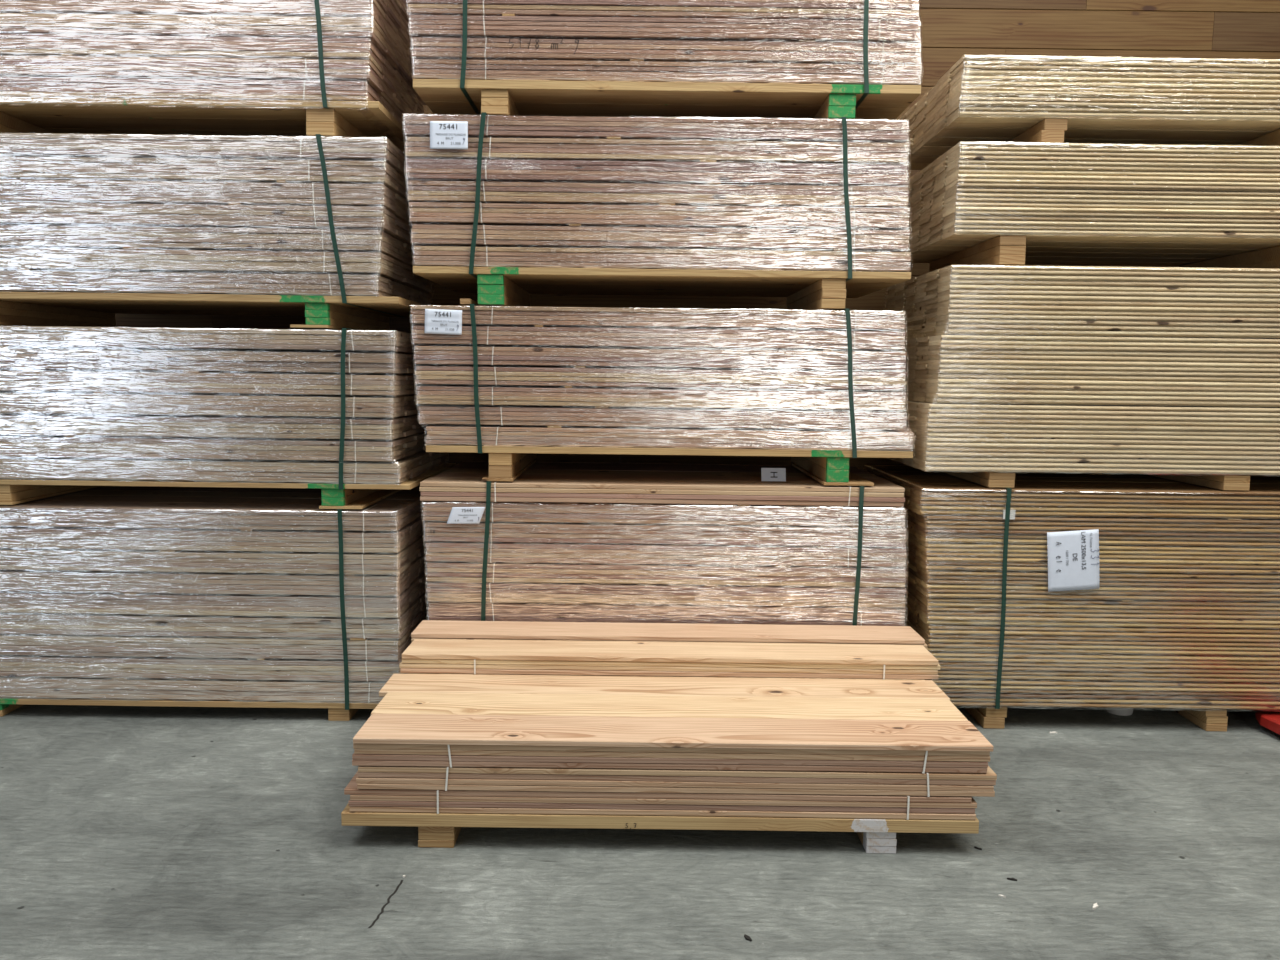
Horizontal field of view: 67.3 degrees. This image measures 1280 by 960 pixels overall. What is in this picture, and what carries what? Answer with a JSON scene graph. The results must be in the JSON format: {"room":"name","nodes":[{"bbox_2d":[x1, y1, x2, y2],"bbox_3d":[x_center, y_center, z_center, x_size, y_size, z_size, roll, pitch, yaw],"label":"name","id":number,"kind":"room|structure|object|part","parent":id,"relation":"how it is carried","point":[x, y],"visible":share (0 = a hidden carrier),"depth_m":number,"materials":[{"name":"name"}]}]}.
{"room":"lumber warehouse","nodes":[
{"label":"lumber warehouse","id":0,"kind":"room"},
{"bbox_2d":[0,705,1279,959],"bbox_3d":[-0.024,1.925,-3.309,34.000,0.001,26.000,1,6,0],"label":"floor","id":1,"kind":"structure","parent":0,"point":[127,832],"depth_m":3.06,"materials":[{"name":"concrete"}]},
{"bbox_2d":[0,485,428,720],"bbox_3d":[-2.105,0.497,4.717,2.125,0.904,1.046,1,6,0],"label":"package","id":2,"kind":"object","parent":1,"relation":"on","point":[110,595],"depth_m":4.22,"materials":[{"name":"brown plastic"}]},
{"bbox_3d":[-2.779,0.052,4.607,0.121,0.012,0.900,1,6,0],"label":"wooden slat","id":3,"kind":"part","parent":2,"relation":"part of","materials":[{"name":"beige wood"}]},
{"bbox_2d":[0,322,455,505],"bbox_3d":[-2.080,-0.338,4.624,2.186,0.773,1.048,1,6,0],"label":"package","id":4,"kind":"object","parent":2,"relation":"on","point":[350,438],"depth_m":4.12,"materials":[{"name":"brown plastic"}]},
{"bbox_3d":[-2.830,-0.719,4.522,0.148,0.012,0.900,1,6,0],"label":"wooden slat","id":5,"kind":"part","parent":4,"relation":"part of","materials":[{"name":"beige wood"}]},
{"bbox_2d":[0,133,431,330],"bbox_3d":[-2.113,-1.111,4.540,2.198,0.780,1.050,1,6,0],"label":"package","id":6,"kind":"object","parent":4,"relation":"on","point":[94,228],"visible":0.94,"depth_m":4.04,"materials":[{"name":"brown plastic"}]},
{"bbox_2d":[0,0,425,153],"bbox_3d":[-2.152,-1.863,4.457,2.164,0.732,1.051,1,6,0],"label":"package","id":7,"kind":"object","parent":6,"relation":"on","point":[290,68],"visible":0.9,"depth_m":3.96,"materials":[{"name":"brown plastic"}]},
{"bbox_3d":[-1.403,-0.701,4.522,0.161,0.012,0.900,1,6,0],"label":"wooden slat","id":8,"kind":"part","parent":4,"relation":"part of","materials":[{"name":"beige wood"}]},
{"bbox_3d":[-1.296,0.071,4.607,0.186,0.012,0.900,1,6,0],"label":"wooden slat","id":9,"kind":"part","parent":2,"relation":"part of","materials":[{"name":"beige wood"}]},
{"bbox_2d":[368,880,402,927],"bbox_3d":[-0.741,1.239,2.815,0.014,0.001,0.260,1,6,6],"label":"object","id":10,"kind":"structure","parent":1,"relation":"on","point":[401,881],"depth_m":2.80,"materials":[{"name":"grey"}]},
{"bbox_2d":[341,803,978,853],"bbox_3d":[0.063,1.094,3.672,2.082,0.122,1.106,1,6,0],"label":"timber skid","id":11,"kind":"object","parent":1,"relation":"on","point":[441,830],"visible":0.26,"depth_m":3.12,"materials":[{"name":"brown wood"}]},
{"bbox_2d":[344,771,976,819],"bbox_3d":[0.067,1.042,3.225,2.054,0.078,0.221,1,6,0],"label":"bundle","id":12,"kind":"object","parent":11,"relation":"on","point":[361,800],"visible":0.48,"depth_m":3.12,"materials":[{"name":"brown wood"}]},
{"bbox_2d":[356,766,996,796],"bbox_3d":[0.117,0.965,3.216,2.072,0.078,0.221,1,6,0],"label":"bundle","id":13,"kind":"object","parent":12,"relation":"on","point":[928,784],"visible":0.51,"depth_m":3.11,"materials":[{"name":"brown wood"}]},
{"bbox_2d":[352,744,989,772],"bbox_3d":[0.102,0.887,3.208,2.062,0.078,0.221,1,6,0],"label":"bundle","id":14,"kind":"object","parent":13,"relation":"on","point":[450,756],"visible":0.48,"depth_m":3.10,"materials":[{"name":"brown wood"}]},
{"bbox_2d":[353,713,992,751],"bbox_3d":[0.107,0.839,3.201,2.057,0.019,0.230,1,6,0],"label":"plank","id":15,"kind":"object","parent":14,"relation":"on","point":[436,729],"visible":1,"depth_m":3.17,"materials":[{"name":"beige wood"}]},
{"bbox_3d":[0.100,1.019,3.446,2.024,0.076,0.216,1,6,0],"label":"bundle","id":16,"kind":"object","parent":11,"relation":"on","visible":0},
{"bbox_3d":[0.094,0.941,3.437,2.034,0.076,0.217,1,6,0],"label":"bundle","id":17,"kind":"object","parent":16,"relation":"on","visible":0},
{"bbox_3d":[0.093,0.863,3.429,2.037,0.076,0.217,1,6,0],"label":"bundle","id":18,"kind":"object","parent":17,"relation":"on","visible":0},
{"bbox_2d":[371,692,967,720],"bbox_3d":[0.103,0.814,3.425,2.063,0.019,0.220,1,6,0],"label":"plank","id":19,"kind":"object","parent":18,"relation":"on","point":[393,702],"visible":0.83,"depth_m":3.42,"materials":[{"name":"beige wood"}]},
{"bbox_3d":[0.098,0.994,3.666,2.042,0.076,0.218,1,6,0],"label":"bundle","id":20,"kind":"object","parent":11,"relation":"on","visible":0},
{"bbox_3d":[0.094,0.917,3.657,2.025,0.076,0.217,1,6,0],"label":"bundle","id":21,"kind":"object","parent":20,"relation":"on","visible":0},
{"bbox_3d":[0.095,0.838,3.648,2.038,0.076,0.219,1,6,0],"label":"bundle","id":22,"kind":"object","parent":21,"relation":"on","visible":0},
{"bbox_2d":[379,674,949,699],"bbox_3d":[0.090,0.790,3.645,2.103,0.019,0.220,1,6,0],"label":"plank","id":23,"kind":"object","parent":22,"relation":"on","point":[405,683],"visible":0.8,"depth_m":3.64,"materials":[{"name":"beige wood"}]},
{"bbox_3d":[0.094,0.970,3.884,2.014,0.076,0.219,1,6,0],"label":"bundle","id":24,"kind":"object","parent":11,"relation":"on","visible":0},
{"bbox_3d":[0.100,0.893,3.876,2.025,0.076,0.218,1,6,0],"label":"bundle","id":25,"kind":"object","parent":24,"relation":"on","visible":0},
{"bbox_3d":[0.109,0.814,3.867,2.022,0.076,0.217,1,6,0],"label":"bundle","id":26,"kind":"object","parent":25,"relation":"on","visible":0},
{"bbox_2d":[408,673,924,679],"bbox_3d":[0.104,0.765,3.865,2.023,0.019,0.220,1,6,0],"label":"plank","id":27,"kind":"object","parent":26,"relation":"on","point":[408,673],"visible":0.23,"depth_m":3.76,"materials":[{"name":"beige wood"}]},
{"bbox_2d":[399,659,940,679],"bbox_3d":[0.117,0.727,3.857,2.112,0.059,0.221,1,6,0],"label":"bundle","id":28,"kind":"object","parent":27,"relation":"on","point":[451,666],"visible":0.52,"depth_m":3.75,"materials":[{"name":"beige wood"}]},
{"bbox_2d":[402,639,938,664],"bbox_3d":[0.118,0.689,3.852,2.092,0.019,0.220,1,6,0],"label":"plank","id":29,"kind":"object","parent":28,"relation":"on","point":[419,648],"visible":1,"depth_m":3.81,"materials":[{"name":"beige wood"}]},
{"bbox_3d":[0.104,0.946,4.105,2.022,0.076,0.219,1,6,0],"label":"bundle","id":30,"kind":"object","parent":11,"relation":"on","visible":0},
{"bbox_3d":[0.098,0.868,4.096,2.041,0.076,0.217,1,6,0],"label":"bundle","id":31,"kind":"object","parent":30,"relation":"on","visible":0},
{"bbox_3d":[0.093,0.790,4.088,2.024,0.076,0.218,1,6,0],"label":"bundle","id":32,"kind":"object","parent":31,"relation":"on","visible":0},
{"bbox_3d":[0.103,0.741,4.085,2.022,0.019,0.220,1,6,0],"label":"plank","id":33,"kind":"object","parent":32,"relation":"on","visible":0},
{"bbox_2d":[411,638,926,648],"bbox_3d":[0.119,0.694,4.077,2.141,0.076,0.217,1,6,0],"label":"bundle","id":34,"kind":"object","parent":33,"relation":"on","point":[412,639],"visible":0.11,"depth_m":3.97,"materials":[{"name":"beige wood"}]},
{"bbox_2d":[411,620,924,643],"bbox_3d":[0.115,0.644,4.078,2.122,0.019,0.220,1,6,0],"label":"plank","id":35,"kind":"object","parent":34,"relation":"on","point":[426,628],"visible":1,"depth_m":4.04,"materials":[{"name":"beige wood"}]},
{"bbox_2d":[419,460,906,625],"bbox_3d":[0.111,0.413,4.726,2.145,0.939,1.048,1,6,0],"label":"package","id":36,"kind":"object","parent":1,"relation":"on","point":[557,541],"depth_m":4.21,"materials":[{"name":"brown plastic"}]},
{"bbox_3d":[-0.617,-0.050,4.613,0.134,0.013,0.900,1,6,0],"label":"wooden slat","id":37,"kind":"part","parent":36,"relation":"part of","materials":[{"name":"beige wood"}]},
{"bbox_2d":[411,299,914,481],"bbox_3d":[0.104,-0.436,4.629,2.176,0.764,1.052,1,6,0],"label":"package","id":38,"kind":"object","parent":36,"relation":"on","point":[819,420],"depth_m":4.12,"materials":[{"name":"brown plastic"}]},
{"bbox_3d":[-0.743,-0.809,4.530,0.042,0.022,0.900,1,6,0],"label":"wooden slat","id":39,"kind":"part","parent":38,"relation":"part of","materials":[{"name":"beige wood"}]},
{"bbox_2d":[404,112,910,310],"bbox_3d":[0.081,-1.183,4.548,2.151,0.783,1.053,1,6,0],"label":"package","id":40,"kind":"object","parent":38,"relation":"on","point":[812,213],"visible":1,"depth_m":4.04,"materials":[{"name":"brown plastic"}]},
{"bbox_2d":[407,0,921,120],"bbox_3d":[0.096,-1.941,4.465,2.157,0.740,1.049,1,6,0],"label":"package","id":41,"kind":"object","parent":40,"relation":"on","point":[740,59],"visible":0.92,"depth_m":3.97,"materials":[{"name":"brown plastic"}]},
{"bbox_2d":[761,468,785,480],"bbox_3d":[0.602,-0.024,4.334,0.110,0.058,0.022,1,6,0],"label":"card","id":42,"kind":"object","parent":36,"relation":"on","point":[767,474],"visible":1,"depth_m":4.33,"materials":[{"name":"paper"}]},
{"bbox_3d":[0.907,-0.031,4.613,0.217,0.013,0.900,1,6,0],"label":"wooden slat","id":43,"kind":"part","parent":36,"relation":"part of","materials":[{"name":"green wood"}]},
{"bbox_2d":[744,934,751,941],"bbox_3d":[0.299,1.266,2.658,0.015,0.006,0.028,-4,8,-38],"label":"chip","id":44,"kind":"object","parent":1,"relation":"on","point":[747,937],"visible":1,"depth_m":2.65,"materials":[{"name":"grey"}]},
{"bbox_2d":[963,706,1006,728],"bbox_3d":[1.581,1.002,4.770,0.102,0.101,1.003,1,6,0],"label":"bearer","id":45,"kind":"object","parent":1,"relation":"on","point":[989,717],"visible":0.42,"depth_m":4.28,"materials":[{"name":"beige wood"}]},
{"bbox_2d":[1105,708,1133,715],"bbox_3d":[2.251,1.063,4.517,0.132,0.050,0.132,1,6,0],"label":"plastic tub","id":46,"kind":"object","parent":1,"relation":"on","point":[1117,711],"visible":0.27,"depth_m":4.46,"materials":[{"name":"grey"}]},
{"bbox_2d":[1170,708,1227,730],"bbox_3d":[2.565,1.014,4.770,0.101,0.101,1.003,1,6,0],"label":"bearer","id":47,"kind":"object","parent":1,"relation":"on","point":[1206,719],"visible":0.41,"depth_m":4.28,"materials":[{"name":"beige wood"}]},
{"bbox_2d":[864,465,1279,709],"bbox_3d":[2.502,0.475,4.727,2.597,0.980,1.098,1,6,0],"label":"package","id":48,"kind":"object","parent":47,"relation":"on","point":[1050,589],"visible":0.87,"depth_m":4.21,"materials":[{"name":"brown wood"}]},
{"bbox_2d":[940,471,1014,487],"bbox_3d":[1.567,-0.054,4.654,0.114,0.066,1.003,1,6,0],"label":"bearer","id":49,"kind":"object","parent":48,"relation":"on","point":[988,479],"visible":0.47,"depth_m":4.16,"materials":[{"name":"brown wood"}]},
{"bbox_2d":[878,265,1279,474],"bbox_3d":[2.522,-0.514,4.621,2.585,0.878,1.092,1,6,0],"label":"package","id":50,"kind":"object","parent":49,"relation":"on","point":[1063,369],"visible":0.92,"depth_m":4.10,"materials":[{"name":"brown wood"}]},
{"bbox_2d":[929,235,1025,271],"bbox_3d":[1.571,-1.024,4.546,0.111,0.120,1.003,1,6,0],"label":"bearer","id":51,"kind":"object","parent":50,"relation":"on","point":[1005,250],"visible":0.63,"depth_m":4.13,"materials":[{"name":"brown wood"}]},
{"bbox_2d":[1179,246,1279,268],"bbox_3d":[2.877,-1.008,4.546,0.107,0.120,1.003,1,6,0],"label":"bearer","id":52,"kind":"object","parent":50,"relation":"on","point":[1268,258],"visible":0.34,"depth_m":4.46,"materials":[{"name":"brown wood"}]},
{"bbox_3d":[3.624,-0.997,4.547,0.107,0.122,1.003,1,6,0],"label":"bearer","id":53,"kind":"object","parent":50,"relation":"on","visible":0},
{"bbox_2d":[904,142,1279,265],"bbox_3d":[2.577,-1.261,4.539,2.519,0.378,1.092,1,6,0],"label":"package","id":54,"kind":"object","parent":53,"relation":"on","point":[1072,203],"visible":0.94,"depth_m":4.02,"materials":[{"name":"brown wood"}]},
{"bbox_2d":[1009,119,1067,142],"bbox_3d":[1.724,-1.508,4.493,0.107,0.096,1.003,1,6,0],"label":"bearer","id":55,"kind":"object","parent":54,"relation":"on","point":[1047,130],"visible":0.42,"depth_m":4.00,"materials":[{"name":"brown wood"}]},
{"bbox_2d":[1237,129,1279,145],"bbox_3d":[2.788,-1.495,4.493,0.106,0.096,1.003,1,6,0],"label":"bearer","id":56,"kind":"object","parent":54,"relation":"on","point":[1273,138],"visible":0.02,"depth_m":4.19,"materials":[{"name":"brown wood"}]},
{"bbox_3d":[3.617,-1.484,4.493,0.106,0.099,1.003,1,6,0],"label":"bearer","id":57,"kind":"object","parent":54,"relation":"on","visible":0},
{"bbox_2d":[898,55,1279,169],"bbox_3d":[2.580,-1.670,4.493,2.526,0.247,1.092,1,6,0],"label":"package","id":58,"kind":"object","parent":57,"relation":"on","point":[981,98],"visible":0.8,"depth_m":3.98,"materials":[{"name":"brown wood"}]},
{"bbox_2d":[1139,473,1249,490],"bbox_3d":[2.584,-0.042,4.654,0.113,0.066,1.003,1,6,0],"label":"bearer","id":59,"kind":"object","parent":48,"relation":"on","point":[1217,481],"visible":0.47,"depth_m":4.22,"materials":[{"name":"brown wood"}]},
{"bbox_2d":[1255,711,1279,736],"bbox_3d":[3.119,0.596,3.608,0.540,1.200,1.460,0,6,-8],"label":"truck","id":60,"kind":"object","parent":1,"relation":"on","point":[1270,720],"visible":1,"depth_m":4.24,"materials":[{"name":"red metal"}]},
{"bbox_2d":[0,0,1279,469],"bbox_3d":[1.021,-2.160,5.534,21.487,6.204,0.022,1,6,0],"label":"wall","id":61,"kind":"structure","parent":0,"point":[950,30],"depth_m":5.49,"materials":[{"name":"brown wood"}]}
]}

